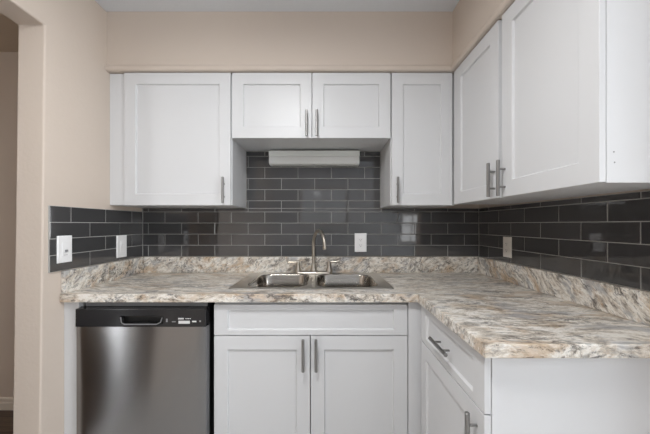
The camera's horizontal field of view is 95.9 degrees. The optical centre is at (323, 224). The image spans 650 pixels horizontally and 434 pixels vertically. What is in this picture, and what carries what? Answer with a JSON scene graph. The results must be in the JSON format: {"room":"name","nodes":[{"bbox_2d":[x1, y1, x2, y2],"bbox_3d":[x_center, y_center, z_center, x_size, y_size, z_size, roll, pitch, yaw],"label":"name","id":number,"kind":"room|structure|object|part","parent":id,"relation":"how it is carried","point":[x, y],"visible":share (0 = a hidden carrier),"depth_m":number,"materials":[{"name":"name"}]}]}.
{"room":"kitchen","nodes":[
{"label":"kitchen","id":0,"kind":"room"},
{"bbox_2d":[0,410,12,433],"bbox_3d":[-2.245,1.277,-0.430,1.710,0.060,5.260,0,0,0],"label":"floor","id":1,"kind":"structure","parent":0,"point":[6,416],"depth_m":1.85,"materials":[{"name":"brown wood"}]},
{"bbox_2d":[0,52,17,396],"bbox_3d":[-2.244,0.041,2.090,1.711,2.413,0.220,0,0,0],"label":"wall","id":2,"kind":"structure","parent":0,"point":[8,60],"depth_m":1.98,"materials":[{"name":"beige paint"}]},
{"bbox_2d":[0,397,13,409],"bbox_3d":[-2.195,1.206,1.973,1.611,0.081,0.014,0,0,0],"label":"baseboard","id":3,"kind":"structure","parent":2,"relation":"attached to","point":[6,403],"depth_m":1.97,"materials":[{"name":"beige paint"}]},
{"bbox_2d":[0,13,18,51],"bbox_3d":[-2.244,-1.244,-0.430,1.711,0.155,5.260,0,0,0],"label":"ceiling","id":4,"kind":"structure","parent":0,"point":[9,30],"depth_m":1.81,"materials":[{"name":"beige paint"}]},
{"bbox_2d":[0,0,141,433],"bbox_3d":[-1.327,0.003,-0.410,0.124,2.488,5.100,0,0,0],"label":"wall","id":5,"kind":"structure","parent":0,"point":[63,116],"depth_m":1.34,"materials":[{"name":"beige paint"}]},
{"bbox_2d":[48,205,141,272],"bbox_3d":[-1.260,0.067,1.687,0.008,0.309,0.688,0,0,0],"label":"tile backsplash","id":6,"kind":"structure","parent":5,"relation":"attached to","point":[93,231],"depth_m":1.58,"materials":[{"name":"grey tile"}]},
{"bbox_2d":[57,235,71,263],"bbox_3d":[-1.249,0.119,1.415,0.014,0.130,0.081,0,0,0],"label":"light switch","id":7,"kind":"object","parent":6,"relation":"attached to","point":[64,243],"visible":1,"depth_m":1.41,"materials":[{"name":"white plastic"}]},
{"bbox_2d":[116,235,126,257],"bbox_3d":[-1.250,0.135,1.815,0.010,0.137,0.089,0,0,0],"label":"light switch","id":8,"kind":"object","parent":6,"relation":"attached to","point":[121,240],"visible":1,"depth_m":1.80,"materials":[{"name":"white plastic"}]},
{"bbox_2d":[95,0,458,11],"bbox_3d":[0.956,-1.281,-0.460,4.689,0.080,5.200,0,0,0],"label":"ceiling","id":9,"kind":"structure","parent":0,"point":[107,5],"depth_m":1.65,"materials":[{"name":"white paint"}]},
{"bbox_2d":[142,151,478,256],"bbox_3d":[-0.032,0.003,2.090,2.467,2.488,0.100,0,0,0],"label":"wall","id":10,"kind":"structure","parent":0,"point":[455,205],"depth_m":2.04,"materials":[{"name":"beige paint"}]},
{"bbox_2d":[110,73,245,207],"bbox_3d":[-0.903,-0.501,1.858,0.722,0.778,0.361,0,0,0],"label":"upper cabinet","id":11,"kind":"object","parent":10,"relation":"attached to","point":[172,144],"visible":0.99,"depth_m":1.73,"materials":[{"name":"white paint"}]},
{"bbox_3d":[-0.859,-0.500,1.729,0.483,0.637,0.008,0,0,0],"label":"recessed panel","id":12,"kind":"part","parent":11,"relation":"part of","materials":[{"name":"white paint"}]},
{"bbox_3d":[-0.584,-0.199,1.696,0.014,0.150,0.037,0,0,0],"label":"bar handle","id":13,"kind":"part","parent":11,"relation":"part of","materials":[{"name":"silver metal"}]},
{"bbox_2d":[142,152,478,255],"bbox_3d":[-0.091,-0.142,2.035,2.345,0.728,0.008,0,0,0],"label":"tile backsplash","id":14,"kind":"structure","parent":10,"relation":"attached to","point":[285,205],"depth_m":2.03,"materials":[{"name":"grey tile"}]},
{"bbox_2d":[355,233,366,251],"bbox_3d":[0.254,0.125,2.026,0.083,0.130,0.009,0,0,0],"label":"wall outlet","id":15,"kind":"object","parent":14,"relation":"attached to","point":[360,238],"visible":1,"depth_m":2.02,"materials":[{"name":"white plastic"}]},
{"bbox_2d":[232,73,389,150],"bbox_3d":[-0.075,-0.698,1.858,0.931,0.384,0.361,0,0,0],"label":"upper cabinet","id":16,"kind":"object","parent":10,"relation":"attached to","point":[271,111],"visible":1,"depth_m":1.73,"materials":[{"name":"white paint"}]},
{"bbox_3d":[-0.305,-0.698,1.724,0.466,0.383,0.019,0,0,0],"label":"door","id":17,"kind":"part","parent":16,"relation":"part of","materials":[{"name":"white paint"}]},
{"bbox_3d":[-0.305,-0.698,1.729,0.326,0.243,0.008,0,0,0],"label":"recessed panel","id":18,"kind":"part","parent":16,"relation":"part of","materials":[{"name":"white paint"}]},
{"bbox_3d":[-0.102,-0.586,1.696,0.014,0.150,0.037,0,0,0],"label":"bar handle","id":19,"kind":"part","parent":16,"relation":"part of","materials":[{"name":"silver metal"}]},
{"bbox_2d":[269,150,359,165],"bbox_3d":[-0.065,-0.453,1.989,0.607,0.104,0.082,0,0,0],"label":"light","id":20,"kind":"object","parent":16,"relation":"attached to","point":[276,157],"visible":1,"depth_m":1.95,"materials":[{"name":"white plastic"}]},
{"bbox_2d":[269,156,358,165],"bbox_3d":[-0.065,-0.428,1.988,0.603,0.055,0.080,0,0,0],"label":"diffuser","id":21,"kind":"object","parent":20,"relation":"attached to","point":[273,160],"depth_m":1.95,"materials":[{"name":"white plastic"}]},
{"bbox_3d":[-0.042,-0.586,1.696,0.014,0.150,0.037,0,0,0],"label":"bar handle","id":22,"kind":"part","parent":16,"relation":"part of","materials":[{"name":"silver metal"}]},
{"bbox_3d":[0.160,-0.698,1.724,0.457,0.383,0.019,0,0,0],"label":"door","id":23,"kind":"part","parent":16,"relation":"part of","materials":[{"name":"white paint"}]},
{"bbox_3d":[0.160,-0.698,1.729,0.317,0.243,0.008,0,0,0],"label":"recessed panel","id":24,"kind":"part","parent":16,"relation":"part of","materials":[{"name":"white paint"}]},
{"bbox_2d":[380,73,454,207],"bbox_3d":[0.584,-0.501,1.858,0.383,0.778,0.361,0,0,0],"label":"upper cabinet","id":25,"kind":"object","parent":10,"relation":"attached to","point":[417,159],"visible":1,"depth_m":1.73,"materials":[{"name":"white paint"}]},
{"bbox_3d":[0.426,-0.199,1.696,0.014,0.150,0.037,0,0,0],"label":"bar handle","id":26,"kind":"part","parent":25,"relation":"part of","materials":[{"name":"silver metal"}]},
{"bbox_3d":[0.574,-0.500,1.729,0.214,0.637,0.008,0,0,0],"label":"recessed panel","id":27,"kind":"part","parent":25,"relation":"part of","materials":[{"name":"white paint"}]},
{"bbox_2d":[107,0,514,73],"bbox_3d":[-0.091,-1.067,1.330,2.347,0.348,1.420,0,0,0],"label":"soffit","id":28,"kind":"structure","parent":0,"point":[133,38],"depth_m":1.71,"materials":[{"name":"beige paint"}]},
{"bbox_2d":[105,65,451,70],"bbox_3d":[-0.258,-0.909,1.700,2.015,0.035,0.016,0,0,0],"label":"trim","id":29,"kind":"structure","parent":28,"relation":"attached to","point":[107,67],"depth_m":1.69,"materials":[{"name":"beige paint"}]},
{"bbox_2d":[479,189,649,291],"bbox_3d":[1.142,0.003,1.330,0.120,2.488,1.420,0,0,0],"label":"wall","id":30,"kind":"structure","parent":0,"point":[480,205],"depth_m":1.31,"materials":[{"name":"beige paint"}]},
{"bbox_2d":[454,0,649,203],"bbox_3d":[0.900,-0.503,1.270,0.361,0.774,0.927,0,0,0],"label":"upper cabinet","id":31,"kind":"object","parent":30,"relation":"attached to","point":[553,101],"visible":1,"depth_m":0.97,"materials":[{"name":"white paint"}]},
{"bbox_3d":[0.771,-0.503,1.482,0.008,0.632,0.278,0,0,0],"label":"recessed panel","id":32,"kind":"part","parent":31,"relation":"part of","materials":[{"name":"white paint"}]},
{"bbox_3d":[0.766,-0.503,1.482,0.019,0.772,0.418,0,0,0],"label":"door","id":33,"kind":"part","parent":31,"relation":"part of","materials":[{"name":"white paint"}]},
{"bbox_2d":[451,0,511,70],"bbox_3d":[0.742,-0.909,1.164,0.016,0.035,1.088,0,0,0],"label":"trim","id":34,"kind":"structure","parent":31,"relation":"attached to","point":[505,3],"depth_m":1.37,"materials":[{"name":"beige paint"}]},
{"bbox_3d":[0.738,-0.197,1.298,0.037,0.150,0.014,0,0,0],"label":"bar handle","id":35,"kind":"part","parent":31,"relation":"part of","materials":[{"name":"silver metal"}]},
{"bbox_3d":[0.738,-0.195,1.224,0.037,0.150,0.014,0,0,0],"label":"bar handle","id":36,"kind":"part","parent":31,"relation":"part of","materials":[{"name":"silver metal"}]},
{"bbox_3d":[0.771,-0.503,1.027,0.008,0.632,0.302,0,0,0],"label":"recessed panel","id":37,"kind":"part","parent":31,"relation":"part of","materials":[{"name":"white paint"}]},
{"bbox_3d":[0.766,-0.503,1.027,0.019,0.772,0.442,0,0,0],"label":"door","id":38,"kind":"part","parent":31,"relation":"part of","materials":[{"name":"white paint"}]},
{"bbox_3d":[0.929,-0.503,0.809,0.303,0.774,0.004,0,0,0],"label":"panel","id":39,"kind":"part","parent":31,"relation":"part of","materials":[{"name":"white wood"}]},
{"bbox_2d":[479,191,649,290],"bbox_3d":[1.077,0.055,1.419,0.008,0.334,1.223,0,0,0],"label":"tile backsplash","id":40,"kind":"structure","parent":30,"relation":"attached to","point":[604,238],"depth_m":1.22,"materials":[{"name":"grey tile"}]},
{"bbox_2d":[503,237,511,257],"bbox_3d":[1.068,0.132,1.711,0.009,0.120,0.077,0,0,0],"label":"wall outlet","id":41,"kind":"object","parent":40,"relation":"attached to","point":[507,241],"visible":1,"depth_m":1.70,"materials":[{"name":"white plastic"}]},
{"bbox_3d":[0.955,1.277,-0.430,4.689,0.060,5.260,0,0,0],"label":"floor","id":42,"kind":"structure","parent":0,"visible":0},
{"bbox_2d":[64,302,85,433],"bbox_3d":[-1.228,0.811,1.728,0.071,0.872,0.605,0,0,0],"label":"filler panel","id":43,"kind":"object","parent":42,"relation":"on","point":[70,329],"visible":0.04,"depth_m":1.43,"materials":[{"name":"white paint"}]},
{"bbox_2d":[76,302,214,433],"bbox_3d":[-0.872,0.808,1.698,0.625,0.867,0.623,0,0,0],"label":"dishwasher","id":44,"kind":"object","parent":42,"relation":"on","point":[143,367],"visible":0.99,"depth_m":1.39,"materials":[{"name":"silver metal"}]},
{"bbox_3d":[-0.872,0.444,1.415,0.625,0.092,0.049,0,0,0],"label":"control panel","id":45,"kind":"part","parent":44,"relation":"part of","materials":[{"name":"black"}]},
{"bbox_2d":[208,302,214,433],"bbox_3d":[-0.872,0.771,1.729,0.607,0.772,0.562,0,0,0],"label":"dishwasher side","id":46,"kind":"object","parent":44,"relation":"in","point":[210,304],"depth_m":1.48,"materials":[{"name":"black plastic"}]},
{"bbox_2d":[214,302,406,433],"bbox_3d":[-0.066,0.810,1.714,0.950,0.873,0.643,0,0,0],"label":"base cabinet","id":47,"kind":"object","parent":42,"relation":"on","point":[280,367],"visible":0.96,"depth_m":1.44,"materials":[{"name":"white paint"}]},
{"bbox_3d":[-0.303,0.839,1.440,0.468,0.587,0.019,0,0,0],"label":"door","id":48,"kind":"part","parent":47,"relation":"part of","materials":[{"name":"white paint"}]},
{"bbox_3d":[-0.303,0.839,1.444,0.328,0.447,0.008,0,0,0],"label":"recessed panel","id":49,"kind":"part","parent":47,"relation":"part of","materials":[{"name":"white paint"}]},
{"bbox_3d":[-0.101,0.628,1.411,0.014,0.155,0.037,0,0,0],"label":"bar handle","id":50,"kind":"part","parent":47,"relation":"part of","materials":[{"name":"silver metal"}]},
{"bbox_3d":[-0.065,0.466,1.440,0.944,0.150,0.019,0,0,0],"label":"false drawer","id":51,"kind":"part","parent":47,"relation":"part of","materials":[{"name":"white paint"}]},
{"bbox_3d":[-0.065,0.466,1.444,0.804,0.090,0.008,0,0,0],"label":"recessed panel","id":52,"kind":"part","parent":47,"relation":"part of","materials":[{"name":"white paint"}]},
{"bbox_3d":[-0.038,0.628,1.411,0.014,0.155,0.037,0,0,0],"label":"bar handle","id":53,"kind":"part","parent":47,"relation":"part of","materials":[{"name":"silver metal"}]},
{"bbox_3d":[0.172,0.839,1.440,0.472,0.587,0.019,0,0,0],"label":"door","id":54,"kind":"part","parent":47,"relation":"part of","materials":[{"name":"white paint"}]},
{"bbox_3d":[0.172,0.839,1.444,0.332,0.447,0.008,0,0,0],"label":"recessed panel","id":55,"kind":"part","parent":47,"relation":"part of","materials":[{"name":"white paint"}]},
{"bbox_2d":[407,302,649,433],"bbox_3d":[0.745,0.810,1.442,0.668,0.873,1.188,0,0,0],"label":"base cabinet","id":56,"kind":"object","parent":42,"relation":"on","point":[452,388],"visible":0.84,"depth_m":0.85,"materials":[{"name":"white paint"}]},
{"bbox_2d":[60,257,649,357],"bbox_3d":[-0.091,0.298,1.426,2.343,0.149,1.224,0,0,0],"label":"countertop","id":57,"kind":"structure","parent":56,"relation":"on","point":[500,309],"depth_m":1.40,"materials":[{"name":"stone"}]},
{"bbox_2d":[229,273,393,288],"bbox_3d":[-0.066,0.420,1.747,0.860,0.186,0.492,0,0,0],"label":"sink","id":58,"kind":"object","parent":57,"relation":"in","point":[253,280],"visible":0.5,"depth_m":1.91,"materials":[{"name":"grey metal"}]},
{"bbox_3d":[-0.253,0.420,1.732,0.325,0.185,0.394,0,0,0],"label":"bowl","id":59,"kind":"part","parent":58,"relation":"part of","materials":[{"name":"silver metal"}]},
{"bbox_3d":[0.124,0.420,1.732,0.341,0.185,0.394,0,0,0],"label":"bowl","id":60,"kind":"part","parent":58,"relation":"part of","materials":[{"name":"silver metal"}]},
{"bbox_2d":[287,229,339,273],"bbox_3d":[-0.076,0.178,1.933,0.309,0.297,0.207,0,0,29],"label":"kitchen faucet","id":61,"kind":"object","parent":57,"relation":"on","point":[313,270],"visible":1,"depth_m":1.94,"materials":[{"name":"silver metal"}]},
{"bbox_3d":[-0.198,0.276,1.952,0.094,0.073,0.047,0,0,0],"label":"handle","id":62,"kind":"part","parent":61,"relation":"part of","materials":[{"name":"silver metal"}]},
{"bbox_3d":[-0.070,0.319,1.952,0.246,0.016,0.054,0,0,0],"label":"plate","id":63,"kind":"part","parent":61,"relation":"part of","materials":[{"name":"silver metal"}]},
{"bbox_3d":[-0.037,0.171,1.873,0.050,0.283,0.221,0,0,-22],"label":"spout","id":64,"kind":"part","parent":61,"relation":"part of","materials":[{"name":"silver metal"}]},
{"bbox_3d":[0.058,0.276,1.952,0.094,0.073,0.047,0,0,0],"label":"handle","id":65,"kind":"part","parent":61,"relation":"part of","materials":[{"name":"silver metal"}]},
{"bbox_3d":[0.446,0.468,1.126,0.037,0.014,0.160,0,0,0],"label":"bar handle","id":66,"kind":"part","parent":56,"relation":"part of","materials":[{"name":"silver metal"}]},
{"bbox_3d":[0.480,0.468,1.126,0.010,0.102,0.412,0,0,0],"label":"recessed panel","id":67,"kind":"part","parent":56,"relation":"part of","materials":[{"name":"white paint"}]},
{"bbox_3d":[0.480,0.844,1.126,0.010,0.437,0.412,0,0,0],"label":"recessed panel","id":68,"kind":"part","parent":56,"relation":"part of","materials":[{"name":"white paint"}]},
{"bbox_3d":[0.475,0.468,1.126,0.020,0.166,0.552,0,0,0],"label":"drawer","id":69,"kind":"part","parent":56,"relation":"part of","materials":[{"name":"white paint"}]},
{"bbox_3d":[0.475,0.844,1.126,0.020,0.577,0.552,0,0,0],"label":"door","id":70,"kind":"part","parent":56,"relation":"part of","materials":[{"name":"white paint"}]},
{"bbox_3d":[0.446,0.648,0.890,0.037,0.155,0.014,0,0,0],"label":"bar handle","id":71,"kind":"part","parent":56,"relation":"part of","materials":[{"name":"silver metal"}]},
{"bbox_3d":[0.783,0.810,0.851,0.592,0.873,0.006,0,0,0],"label":"panel","id":72,"kind":"part","parent":56,"relation":"part of","materials":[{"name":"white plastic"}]}
]}

